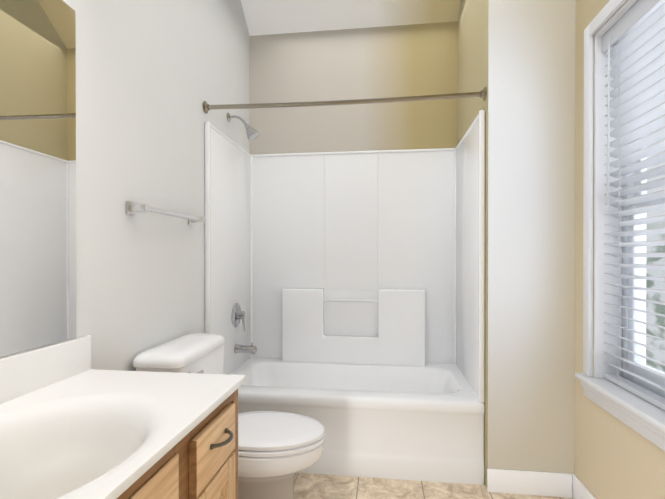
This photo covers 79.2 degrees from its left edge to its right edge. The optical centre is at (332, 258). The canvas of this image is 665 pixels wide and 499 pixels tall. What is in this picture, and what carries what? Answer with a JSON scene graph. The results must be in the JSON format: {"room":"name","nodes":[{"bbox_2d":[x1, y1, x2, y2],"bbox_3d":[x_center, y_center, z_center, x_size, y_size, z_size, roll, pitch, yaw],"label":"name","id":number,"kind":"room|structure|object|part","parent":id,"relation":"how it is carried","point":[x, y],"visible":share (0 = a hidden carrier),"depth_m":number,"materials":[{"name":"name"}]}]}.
{"room":"bathroom","nodes":[
{"label":"bathroom","id":0,"kind":"room"},
{"bbox_2d":[0,0,249,370],"bbox_3d":[-1.014,-0.672,0.729,0.200,3.700,5.069,0,0,7],"label":"wall","id":1,"kind":"structure","parent":0,"point":[152,76],"depth_m":1.71,"materials":[{"name":"paint"}]},
{"bbox_2d":[0,0,75,356],"bbox_3d":[-0.909,-0.271,0.737,0.005,1.062,1.152,0,0,7],"label":"mirror","id":2,"kind":"object","parent":1,"relation":"attached to","point":[37,173],"visible":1,"depth_m":1.16,"materials":[{"name":"clear glass"}]},
{"bbox_2d":[126,201,205,224],"bbox_3d":[-0.736,-0.200,1.843,0.074,0.052,0.577,0,0,7],"label":"towel rail","id":3,"kind":"object","parent":1,"relation":"attached to","point":[132,208],"visible":1,"depth_m":1.66,"materials":[{"name":"white metal"}]},
{"bbox_2d":[226,112,258,140],"bbox_3d":[-0.576,-0.855,2.596,0.205,0.183,0.082,0,0,7],"label":"shower head","id":4,"kind":"object","parent":1,"relation":"attached to","point":[252,133],"visible":1,"depth_m":2.58},
{"bbox_2d":[241,0,460,35],"bbox_3d":[0.045,-2.078,0.592,2.334,1.127,5.069,0,0,7],"label":"ceiling","id":5,"kind":"structure","parent":0,"point":[265,17],"depth_m":2.86,"materials":[{"name":"paint"}]},
{"bbox_2d":[250,21,457,154],"bbox_3d":[0.143,-0.255,3.040,1.524,2.847,0.200,0,0,7],"label":"wall","id":6,"kind":"structure","parent":0,"point":[383,62],"depth_m":2.93,"materials":[{"name":"paint"}]},
{"bbox_2d":[294,473,572,498],"bbox_3d":[0.045,1.239,0.605,2.334,0.120,5.069,0,0,7],"label":"floor","id":7,"kind":"structure","parent":0,"point":[314,486],"depth_m":2.04,"materials":[{"name":"tile"}]},
{"bbox_2d":[0,335,246,498],"bbox_3d":[-0.613,0.714,0.718,0.596,0.929,1.220,0,0,7],"label":"bathroom vanity","id":8,"kind":"object","parent":7,"relation":"on","point":[73,425],"visible":1,"depth_m":1.02,"materials":[{"name":"stone"}]},
{"bbox_3d":[-0.322,0.605,0.796,0.038,0.256,0.678,0,0,7],"label":"handle","id":9,"kind":"part","parent":8,"relation":"part of","materials":[{"name":"grey metal"}]},
{"bbox_2d":[133,333,324,498],"bbox_3d":[-0.402,0.771,1.769,0.742,0.806,0.498,0,0,7],"label":"toilet","id":10,"kind":"object","parent":7,"relation":"on","point":[277,451],"visible":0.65,"depth_m":1.67,"materials":[{"name":"white ceramic"}]},
{"bbox_3d":[-0.287,0.757,1.760,0.511,0.050,0.372,0,0,7],"label":"seat","id":11,"kind":"part","parent":10,"relation":"part of","materials":[{"name":"white plastic"}]},
{"bbox_2d":[205,109,484,484],"bbox_3d":[0.082,0.197,2.555,1.520,1.948,0.778,0,0,7],"label":"shower","id":12,"kind":"object","parent":7,"relation":"on","point":[351,284],"visible":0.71,"depth_m":2.83,"materials":[{"name":"white plastic"}]},
{"bbox_2d":[231,303,245,331],"bbox_3d":[-0.612,0.393,2.700,0.078,0.189,0.164,0,0,7],"label":"tub valve","id":13,"kind":"object","parent":12,"relation":"attached to","point":[237,314],"visible":0.96,"depth_m":2.67,"materials":[{"name":"silver metal"}]},
{"bbox_2d":[234,343,256,354],"bbox_3d":[-0.579,0.603,2.697,0.145,0.077,0.062,0,0,7],"label":"tub spout","id":14,"kind":"object","parent":12,"relation":"attached to","point":[251,349],"visible":1,"depth_m":2.68,"materials":[{"name":"silver metal"}]},
{"bbox_2d":[458,0,575,487],"bbox_3d":[1.150,-0.572,2.495,0.610,3.486,1.030,0,0,7],"label":"wall","id":15,"kind":"structure","parent":0,"point":[516,58],"depth_m":2.00,"materials":[{"name":"paint"}]},
{"bbox_2d":[202,87,486,113],"bbox_3d":[0.035,-0.854,2.176,1.523,0.068,0.068,0,0,7],"label":"curtain rod","id":16,"kind":"object","parent":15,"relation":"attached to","point":[208,107],"visible":1,"depth_m":2.16,"materials":[{"name":"silver metal"}]},
{"bbox_2d":[487,469,571,497],"bbox_3d":[0.977,1.115,1.997,0.398,0.115,0.014,0,0,7],"label":"baseboard","id":17,"kind":"structure","parent":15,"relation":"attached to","point":[551,484],"depth_m":1.99,"materials":[{"name":"paint"}]},
{"bbox_2d":[574,0,664,498],"bbox_3d":[1.040,-0.669,-0.046,0.200,3.700,4.039,0,0,7],"label":"wall","id":18,"kind":"structure","parent":0,"point":[615,458],"depth_m":1.80,"materials":[{"name":"paint"}]},
{"bbox_2d":[572,474,595,498],"bbox_3d":[0.946,1.123,0.074,0.014,0.115,3.838,0,0,7],"label":"baseboard","id":19,"kind":"structure","parent":18,"relation":"attached to","point":[580,490],"depth_m":1.90,"materials":[{"name":"paint"}]},
{"bbox_2d":[575,0,664,450],"bbox_3d":[1.174,-0.208,1.343,0.218,1.685,1.052,0,0,7],"label":"window","id":20,"kind":"structure","parent":18,"relation":"in","point":[637,348],"depth_m":1.78,"materials":[{"name":"plastic"}]},
{"bbox_2d":[602,0,664,410],"bbox_3d":[1.162,-0.225,1.344,0.078,1.510,0.872,0,0,7],"label":"window blinds","id":21,"kind":"object","parent":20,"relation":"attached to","point":[635,33],"visible":1,"depth_m":1.58,"materials":[{"name":"white plastic"}]},
{"label":"outside","id":22,"kind":"structure","parent":0,"visible":0},
{"bbox_2d":[646,114,664,372],"bbox_3d":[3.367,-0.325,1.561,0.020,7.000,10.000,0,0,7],"label":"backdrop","id":23,"kind":"structure","parent":22,"point":[658,355],"depth_m":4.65,"materials":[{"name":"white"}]}
]}

